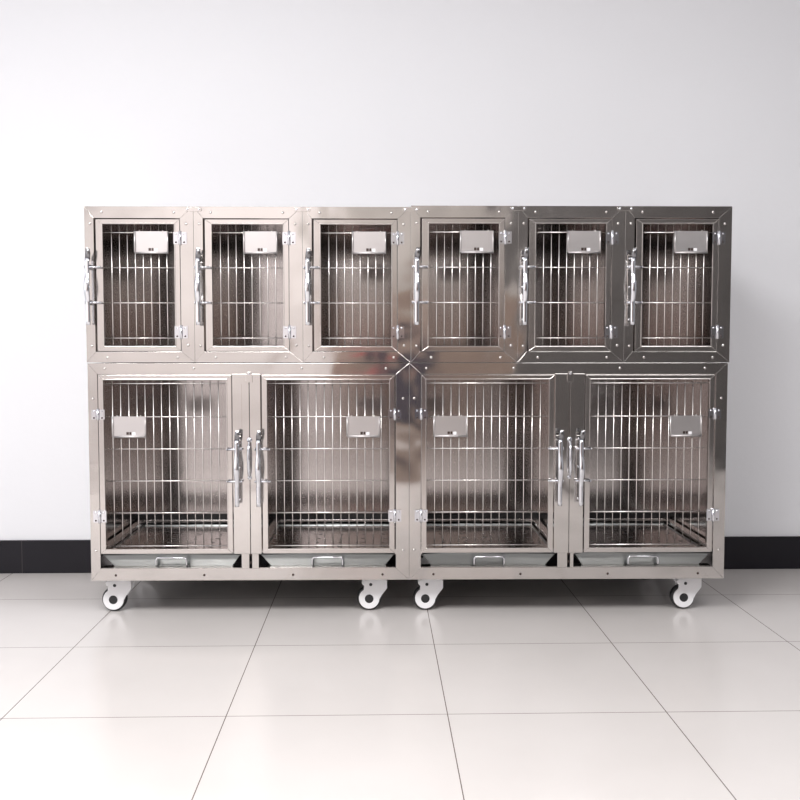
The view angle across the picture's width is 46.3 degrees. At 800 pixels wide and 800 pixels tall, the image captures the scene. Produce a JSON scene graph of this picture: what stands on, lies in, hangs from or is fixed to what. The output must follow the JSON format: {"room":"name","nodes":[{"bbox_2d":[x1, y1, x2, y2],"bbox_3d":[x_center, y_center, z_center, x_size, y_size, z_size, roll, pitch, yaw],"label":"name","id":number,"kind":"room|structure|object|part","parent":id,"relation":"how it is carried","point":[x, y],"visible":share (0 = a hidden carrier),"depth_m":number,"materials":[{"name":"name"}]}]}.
{"room":"veterinary clinic","nodes":[
{"label":"veterinary clinic","id":0,"kind":"room"},
{"bbox_2d":[0,0,799,539],"bbox_3d":[-0.103,-0.813,4.144,6.400,3.250,0.100,0,3,-1],"label":"wall","id":1,"kind":"structure","parent":0,"point":[210,103],"depth_m":4.08,"materials":[{"name":"white paint"}]},
{"bbox_2d":[0,536,799,572],"bbox_3d":[-0.102,0.690,4.172,6.398,0.147,0.012,0,3,-1],"label":"baseboard","id":2,"kind":"structure","parent":1,"relation":"attached to","point":[740,552],"depth_m":4.14,"materials":[{"name":"black tile"}]},
{"bbox_2d":[0,569,799,799],"bbox_3d":[-0.040,0.929,1.671,6.400,0.050,5.034,0,3,-1],"label":"floor","id":3,"kind":"structure","parent":0,"point":[498,689],"depth_m":2.74,"materials":[{"name":"tile"}]},
{"bbox_2d":[87,362,408,610],"bbox_3d":[-0.556,0.317,3.743,1.170,0.938,0.722,0,3,-1],"label":"cage","id":4,"kind":"object","parent":3,"relation":"on","point":[194,467],"visible":1,"depth_m":3.54,"materials":[{"name":"silver metal"}]},
{"bbox_3d":[-1.141,0.247,3.774,0.002,0.801,0.633,0,3,-1],"label":"panel","id":5,"kind":"part","parent":4,"relation":"part of","materials":[{"name":"silver metal"}]},
{"bbox_2d":[84,206,201,361],"bbox_3d":[-0.932,-0.435,3.695,0.424,0.562,0.722,0,3,-1],"label":"cage","id":6,"kind":"object","parent":4,"relation":"on","point":[139,266],"visible":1,"depth_m":3.40,"materials":[{"name":"silver metal"}]},
{"bbox_3d":[-1.117,-0.406,3.344,0.021,0.274,0.024,0,3,8],"label":"lever","id":7,"kind":"part","parent":6,"relation":"part of","materials":[{"name":"silver metal"}]},
{"bbox_3d":[-1.143,-0.437,3.736,0.002,0.562,0.633,0,3,-1],"label":"panel","id":8,"kind":"part","parent":6,"relation":"part of","materials":[{"name":"silver metal"}]},
{"bbox_3d":[-0.948,-0.416,3.400,0.302,0.475,0.020,0,3,-1],"label":"door","id":9,"kind":"part","parent":6,"relation":"part of","materials":[{"name":"silver metal"}]},
{"bbox_2d":[103,224,174,345],"bbox_3d":[-0.945,-0.416,3.399,0.268,0.452,0.008,0,3,-1],"label":"grille","id":10,"kind":"object","parent":6,"relation":"attached to","point":[145,242],"depth_m":3.39,"materials":[{"name":"silver metal"}]},
{"bbox_3d":[-0.948,-0.717,3.722,0.389,0.002,0.631,0,3,-1],"label":"panel","id":11,"kind":"part","parent":6,"relation":"part of","materials":[{"name":"grey metal"}]},
{"bbox_3d":[-0.953,-0.455,4.054,0.389,0.562,0.002,0,3,-1],"label":"panel","id":12,"kind":"part","parent":6,"relation":"part of","materials":[{"name":"silver metal"}]},
{"bbox_3d":[-0.858,0.238,3.438,0.484,0.657,0.020,0,3,-1],"label":"door","id":13,"kind":"part","parent":4,"relation":"part of","materials":[{"name":"silver metal"}]},
{"bbox_2d":[104,380,227,548],"bbox_3d":[-0.858,0.238,3.437,0.458,0.634,0.008,0,3,-1],"label":"grille","id":14,"kind":"object","parent":4,"relation":"attached to","point":[129,426],"depth_m":3.43,"materials":[{"name":"silver metal"}]},
{"bbox_3d":[-0.849,0.546,3.789,0.566,0.019,0.634,0,3,-1],"label":"floor rail","id":15,"kind":"part","parent":4,"relation":"part of","materials":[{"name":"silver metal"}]},
{"bbox_3d":[-0.843,0.619,3.479,0.516,0.002,0.046,0,3,-1],"label":"tray rail","id":16,"kind":"part","parent":4,"relation":"part of","materials":[{"name":"silver metal"}]},
{"bbox_2d":[103,524,240,566],"bbox_3d":[-0.848,0.578,3.750,0.511,0.050,0.611,0,3,-1],"label":"tray","id":17,"kind":"object","parent":4,"relation":"on","point":[118,557],"depth_m":3.49,"materials":[{"name":"silver metal"}]},
{"bbox_3d":[-0.848,0.560,3.753,0.578,0.002,0.549,0,3,-1],"label":"floor panel","id":18,"kind":"part","parent":4,"relation":"part of","materials":[{"name":"grey metal"}]},
{"bbox_3d":[-0.591,0.249,3.389,0.021,0.277,0.024,0,3,8],"label":"lever","id":19,"kind":"part","parent":4,"relation":"part of","materials":[{"name":"silver metal"}]},
{"bbox_3d":[-0.582,0.263,3.450,0.060,0.717,0.028,0,3,-1],"label":"post","id":20,"kind":"part","parent":4,"relation":"part of","materials":[{"name":"silver metal"}]},
{"bbox_3d":[-0.551,0.216,3.418,0.020,0.156,0.029,0,3,-1],"label":"divider handle","id":21,"kind":"part","parent":4,"relation":"part of","materials":[{"name":"silver metal"}]},
{"bbox_2d":[193,206,310,361],"bbox_3d":[-0.539,-0.435,3.701,0.424,0.562,0.722,0,3,-1],"label":"cage","id":22,"kind":"object","parent":4,"relation":"on","point":[248,261],"visible":1,"depth_m":3.41,"materials":[{"name":"silver metal"}]},
{"bbox_3d":[-0.724,-0.406,3.350,0.021,0.274,0.024,0,3,8],"label":"lever","id":23,"kind":"part","parent":22,"relation":"part of","materials":[{"name":"silver metal"}]},
{"bbox_3d":[-0.751,-0.437,3.742,0.003,0.562,0.633,0,3,-1],"label":"panel","id":24,"kind":"part","parent":22,"relation":"part of","materials":[{"name":"silver metal"}]},
{"bbox_3d":[-0.555,-0.416,3.406,0.302,0.475,0.020,0,3,-1],"label":"door","id":25,"kind":"part","parent":22,"relation":"part of","materials":[{"name":"silver metal"}]},
{"bbox_2d":[212,225,283,345],"bbox_3d":[-0.552,-0.416,3.405,0.268,0.452,0.008,0,3,-1],"label":"grille","id":26,"kind":"object","parent":22,"relation":"attached to","point":[259,242],"depth_m":3.40,"materials":[{"name":"silver metal"}]},
{"bbox_3d":[-0.555,-0.717,3.728,0.389,0.002,0.631,0,3,-1],"label":"panel","id":27,"kind":"part","parent":22,"relation":"part of","materials":[{"name":"grey metal"}]},
{"bbox_3d":[-0.560,-0.455,4.060,0.389,0.562,0.002,0,3,-1],"label":"panel","id":28,"kind":"part","parent":22,"relation":"part of","materials":[{"name":"silver metal"}]},
{"bbox_3d":[-0.557,-0.153,3.760,1.167,0.002,0.631,0,3,-1],"label":"panel","id":29,"kind":"part","parent":4,"relation":"part of","materials":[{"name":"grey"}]},
{"bbox_3d":[-0.530,0.263,3.450,0.039,0.717,0.028,0,3,-1],"label":"post","id":30,"kind":"part","parent":4,"relation":"part of","materials":[{"name":"silver metal"}]},
{"bbox_3d":[-0.513,0.249,3.390,0.021,0.277,0.024,0,3,8],"label":"lever","id":31,"kind":"part","parent":4,"relation":"part of","materials":[{"name":"silver metal"}]},
{"bbox_3d":[-0.556,0.197,3.781,0.003,0.699,0.628,0,3,-1],"label":"divider panel","id":32,"kind":"part","parent":4,"relation":"part of","materials":[{"name":"silver metal"}]},
{"bbox_3d":[-0.562,0.164,4.095,1.167,0.671,0.003,0,3,-1],"label":"panel","id":33,"kind":"part","parent":4,"relation":"part of","materials":[{"name":"silver metal"}]},
{"bbox_3d":[-0.269,0.619,3.488,0.504,0.002,0.046,0,3,-1],"label":"tray rail","id":34,"kind":"part","parent":4,"relation":"part of","materials":[{"name":"silver metal"}]},
{"bbox_3d":[-0.263,0.559,3.762,0.576,0.002,0.549,0,3,-1],"label":"floor panel","id":35,"kind":"part","parent":4,"relation":"part of","materials":[{"name":"grey metal"}]},
{"bbox_2d":[261,524,394,565],"bbox_3d":[-0.273,0.577,3.758,0.500,0.050,0.611,0,3,-1],"label":"tray","id":36,"kind":"object","parent":4,"relation":"on","point":[322,556],"depth_m":3.60,"materials":[{"name":"silver metal"}]},
{"bbox_2d":[267,380,388,547],"bbox_3d":[-0.263,0.237,3.446,0.458,0.634,0.008,0,3,-1],"label":"grille","id":37,"kind":"object","parent":4,"relation":"attached to","point":[364,426],"depth_m":3.44,"materials":[{"name":"silver metal"}]},
{"bbox_3d":[-0.263,0.237,3.447,0.485,0.657,0.020,0,3,-1],"label":"door","id":38,"kind":"part","parent":4,"relation":"part of","materials":[{"name":"silver metal"}]},
{"bbox_3d":[-0.264,0.546,3.798,0.564,0.019,0.634,0,3,-1],"label":"floor rail","id":39,"kind":"part","parent":4,"relation":"part of","materials":[{"name":"silver metal"}]},
{"bbox_2d":[302,207,418,361],"bbox_3d":[-0.146,-0.435,3.707,0.424,0.562,0.722,0,3,-1],"label":"cage","id":40,"kind":"object","parent":4,"relation":"on","point":[357,260],"visible":1,"depth_m":3.42,"materials":[{"name":"silver metal"}]},
{"bbox_3d":[-0.331,-0.406,3.356,0.021,0.274,0.024,0,3,8],"label":"lever","id":41,"kind":"part","parent":40,"relation":"part of","materials":[{"name":"silver metal"}]},
{"bbox_3d":[-0.358,-0.438,3.748,0.002,0.562,0.633,0,3,-1],"label":"panel","id":42,"kind":"part","parent":40,"relation":"part of","materials":[{"name":"silver metal"}]},
{"bbox_3d":[-0.162,-0.416,3.412,0.302,0.475,0.020,0,3,-1],"label":"door","id":43,"kind":"part","parent":40,"relation":"part of","materials":[{"name":"silver metal"}]},
{"bbox_3d":[-0.162,-0.718,3.734,0.389,0.002,0.631,0,3,-1],"label":"panel","id":44,"kind":"part","parent":40,"relation":"part of","materials":[{"name":"grey metal"}]},
{"bbox_2d":[321,225,390,345],"bbox_3d":[-0.159,-0.416,3.411,0.268,0.452,0.008,0,3,-1],"label":"grille","id":45,"kind":"object","parent":40,"relation":"attached to","point":[367,242],"depth_m":3.41,"materials":[{"name":"silver metal"}]},
{"bbox_3d":[-0.167,-0.456,4.066,0.389,0.562,0.002,0,3,-1],"label":"panel","id":46,"kind":"part","parent":40,"relation":"part of","materials":[{"name":"silver metal"}]},
{"bbox_2d":[408,362,727,608],"bbox_3d":[0.615,0.316,3.761,1.171,0.940,0.722,0,3,-1],"label":"cage","id":47,"kind":"object","parent":3,"relation":"on","point":[514,466],"visible":0.99,"depth_m":3.51,"materials":[{"name":"silver metal"}]},
{"bbox_2d":[411,206,526,361],"bbox_3d":[0.245,-0.438,3.713,0.420,0.568,0.722,0,3,-1],"label":"cage","id":48,"kind":"object","parent":47,"relation":"on","point":[464,259],"visible":0.99,"depth_m":3.42,"materials":[{"name":"silver metal"}]},
{"bbox_3d":[0.062,-0.409,3.362,0.022,0.277,0.024,0,3,-1],"label":"lever","id":49,"kind":"part","parent":48,"relation":"part of","materials":[{"name":"silver metal"}]},
{"bbox_3d":[0.225,-0.458,4.072,0.387,0.568,0.002,0,3,-1],"label":"panel","id":50,"kind":"part","parent":48,"relation":"part of","materials":[{"name":"silver metal"}]},
{"bbox_3d":[0.230,-0.723,3.740,0.387,0.002,0.631,0,3,-1],"label":"panel","id":51,"kind":"part","parent":48,"relation":"part of","materials":[{"name":"grey metal"}]},
{"bbox_3d":[0.230,-0.419,3.418,0.300,0.479,0.020,0,3,-1],"label":"door","id":52,"kind":"part","parent":48,"relation":"part of","materials":[{"name":"silver metal"}]},
{"bbox_2d":[429,224,498,345],"bbox_3d":[0.232,-0.419,3.417,0.266,0.456,0.008,0,3,-1],"label":"grille","id":53,"kind":"object","parent":48,"relation":"attached to","point":[475,241],"depth_m":3.41,"materials":[{"name":"silver metal"}]},
{"bbox_3d":[0.424,-0.441,3.760,0.003,0.568,0.633,0,3,-1],"label":"panel","id":54,"kind":"part","parent":48,"relation":"part of","materials":[{"name":"silver metal"}]},
{"bbox_3d":[0.325,0.545,3.807,0.571,0.019,0.634,0,3,-1],"label":"floor rail","id":55,"kind":"part","parent":47,"relation":"part of","materials":[{"name":"silver metal"}]},
{"bbox_3d":[0.322,0.236,3.456,0.488,0.658,0.020,0,3,-1],"label":"door","id":56,"kind":"part","parent":47,"relation":"part of","materials":[{"name":"silver metal"}]},
{"bbox_2d":[426,380,548,547],"bbox_3d":[0.322,0.236,3.455,0.461,0.635,0.008,0,3,-1],"label":"grille","id":57,"kind":"object","parent":47,"relation":"attached to","point":[450,426],"depth_m":3.45,"materials":[{"name":"silver metal"}]},
{"bbox_2d":[421,523,556,567],"bbox_3d":[0.323,0.578,3.768,0.506,0.053,0.611,0,3,-1],"label":"tray","id":58,"kind":"object","parent":47,"relation":"on","point":[437,557],"depth_m":3.50,"materials":[{"name":"silver metal"}]},
{"bbox_3d":[0.325,0.559,3.771,0.583,0.002,0.549,0,3,-1],"label":"floor panel","id":59,"kind":"part","parent":47,"relation":"part of","materials":[{"name":"grey metal"}]},
{"bbox_3d":[0.610,0.162,4.113,1.168,0.672,0.003,0,3,-1],"label":"panel","id":60,"kind":"part","parent":47,"relation":"part of","materials":[{"name":"silver metal"}]},
{"bbox_3d":[0.620,0.196,3.799,0.003,0.700,0.628,0,3,-1],"label":"divider panel","id":61,"kind":"part","parent":47,"relation":"part of","materials":[{"name":"silver metal"}]},
{"bbox_3d":[0.585,0.248,3.407,0.022,0.278,0.024,0,3,-1],"label":"lever","id":62,"kind":"part","parent":47,"relation":"part of","materials":[{"name":"silver metal"}]},
{"bbox_3d":[0.597,0.261,3.468,0.054,0.718,0.028,0,3,-1],"label":"post","id":63,"kind":"part","parent":47,"relation":"part of","materials":[{"name":"silver metal"}]},
{"bbox_3d":[0.614,-0.155,3.778,1.168,0.002,0.631,0,3,-1],"label":"panel","id":64,"kind":"part","parent":47,"relation":"part of","materials":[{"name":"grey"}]},
{"bbox_3d":[0.624,0.214,3.436,0.020,0.157,0.029,0,3,-1],"label":"divider handle","id":65,"kind":"part","parent":47,"relation":"part of","materials":[{"name":"silver metal"}]},
{"bbox_2d":[517,206,633,361],"bbox_3d":[0.636,-0.438,3.719,0.421,0.568,0.722,0,3,-1],"label":"cage","id":66,"kind":"object","parent":47,"relation":"on","point":[571,259],"visible":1,"depth_m":3.43,"materials":[{"name":"silver metal"}]},
{"bbox_3d":[0.452,-0.409,3.368,0.022,0.277,0.024,0,3,-1],"label":"lever","id":67,"kind":"part","parent":66,"relation":"part of","materials":[{"name":"silver metal"}]},
{"bbox_3d":[0.615,-0.459,4.078,0.387,0.568,0.002,0,3,-1],"label":"panel","id":68,"kind":"part","parent":66,"relation":"part of","materials":[{"name":"silver metal"}]},
{"bbox_3d":[0.620,-0.723,3.746,0.387,0.002,0.631,0,3,-1],"label":"panel","id":69,"kind":"part","parent":66,"relation":"part of","materials":[{"name":"grey metal"}]},
{"bbox_3d":[0.620,-0.420,3.424,0.300,0.479,0.020,0,3,-1],"label":"door","id":70,"kind":"part","parent":66,"relation":"part of","materials":[{"name":"silver metal"}]},
{"bbox_2d":[535,224,605,345],"bbox_3d":[0.623,-0.419,3.423,0.266,0.456,0.008,0,3,-1],"label":"grille","id":71,"kind":"object","parent":66,"relation":"attached to","point":[582,241],"depth_m":3.42,"materials":[{"name":"silver metal"}]},
{"bbox_3d":[0.814,-0.441,3.765,0.002,0.568,0.633,0,3,-1],"label":"panel","id":72,"kind":"part","parent":66,"relation":"part of","materials":[{"name":"silver metal"}]},
{"bbox_3d":[0.651,0.261,3.469,0.050,0.718,0.028,0,3,-1],"label":"post","id":73,"kind":"part","parent":47,"relation":"part of","materials":[{"name":"silver metal"}]},
{"bbox_3d":[0.663,0.248,3.408,0.022,0.278,0.024,0,3,-1],"label":"lever","id":74,"kind":"part","parent":47,"relation":"part of","materials":[{"name":"silver metal"}]},
{"bbox_3d":[0.910,0.558,3.780,0.572,0.002,0.549,0,3,-1],"label":"floor panel","id":75,"kind":"part","parent":47,"relation":"part of","materials":[{"name":"grey metal"}]},
{"bbox_2d":[573,523,710,566],"bbox_3d":[0.896,0.577,3.776,0.518,0.053,0.611,0,3,-1],"label":"tray","id":76,"kind":"object","parent":47,"relation":"on","point":[624,556],"depth_m":3.51,"materials":[{"name":"silver metal"}]},
{"bbox_3d":[0.920,0.235,3.465,0.477,0.658,0.020,0,3,-1],"label":"door","id":77,"kind":"part","parent":47,"relation":"part of","materials":[{"name":"silver metal"}]},
{"bbox_2d":[589,380,708,546],"bbox_3d":[0.920,0.236,3.464,0.450,0.635,0.008,0,3,-1],"label":"grille","id":78,"kind":"object","parent":47,"relation":"attached to","point":[684,425],"depth_m":3.46,"materials":[{"name":"silver metal"}]},
{"bbox_3d":[0.910,0.545,3.816,0.560,0.019,0.634,0,3,-1],"label":"floor rail","id":79,"kind":"part","parent":47,"relation":"part of","materials":[{"name":"silver metal"}]},
{"bbox_2d":[623,206,731,361],"bbox_3d":[1.011,-0.439,3.724,0.390,0.568,0.722,0,3,-1],"label":"cage","id":80,"kind":"object","parent":47,"relation":"on","point":[677,288],"visible":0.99,"depth_m":3.43,"materials":[{"name":"silver metal"}]},
{"bbox_3d":[0.843,-0.410,3.374,0.022,0.277,0.024,0,3,-1],"label":"lever","id":81,"kind":"part","parent":80,"relation":"part of","materials":[{"name":"silver metal"}]},
{"bbox_3d":[1.005,-0.459,4.084,0.387,0.568,0.002,0,3,-1],"label":"panel","id":82,"kind":"part","parent":80,"relation":"part of","materials":[{"name":"silver metal"}]},
{"bbox_3d":[1.010,-0.724,3.752,0.387,0.002,0.631,0,3,-1],"label":"panel","id":83,"kind":"part","parent":80,"relation":"part of","materials":[{"name":"grey metal"}]},
{"bbox_3d":[1.010,-0.420,3.430,0.300,0.479,0.020,0,3,-1],"label":"door","id":84,"kind":"part","parent":80,"relation":"part of","materials":[{"name":"silver metal"}]},
{"bbox_2d":[642,224,711,345],"bbox_3d":[1.013,-0.420,3.429,0.266,0.456,0.008,0,3,-1],"label":"grille","id":85,"kind":"object","parent":80,"relation":"attached to","point":[688,242],"depth_m":3.42,"materials":[{"name":"silver metal"}]},
{"bbox_3d":[1.204,-0.441,3.772,0.002,0.568,0.633,0,3,-1],"label":"panel","id":86,"kind":"part","parent":80,"relation":"part of","materials":[{"name":"silver metal"}]},
{"bbox_3d":[1.199,0.244,3.810,0.003,0.802,0.633,0,3,-1],"label":"panel","id":87,"kind":"part","parent":47,"relation":"part of","materials":[{"name":"silver metal"}]}
]}

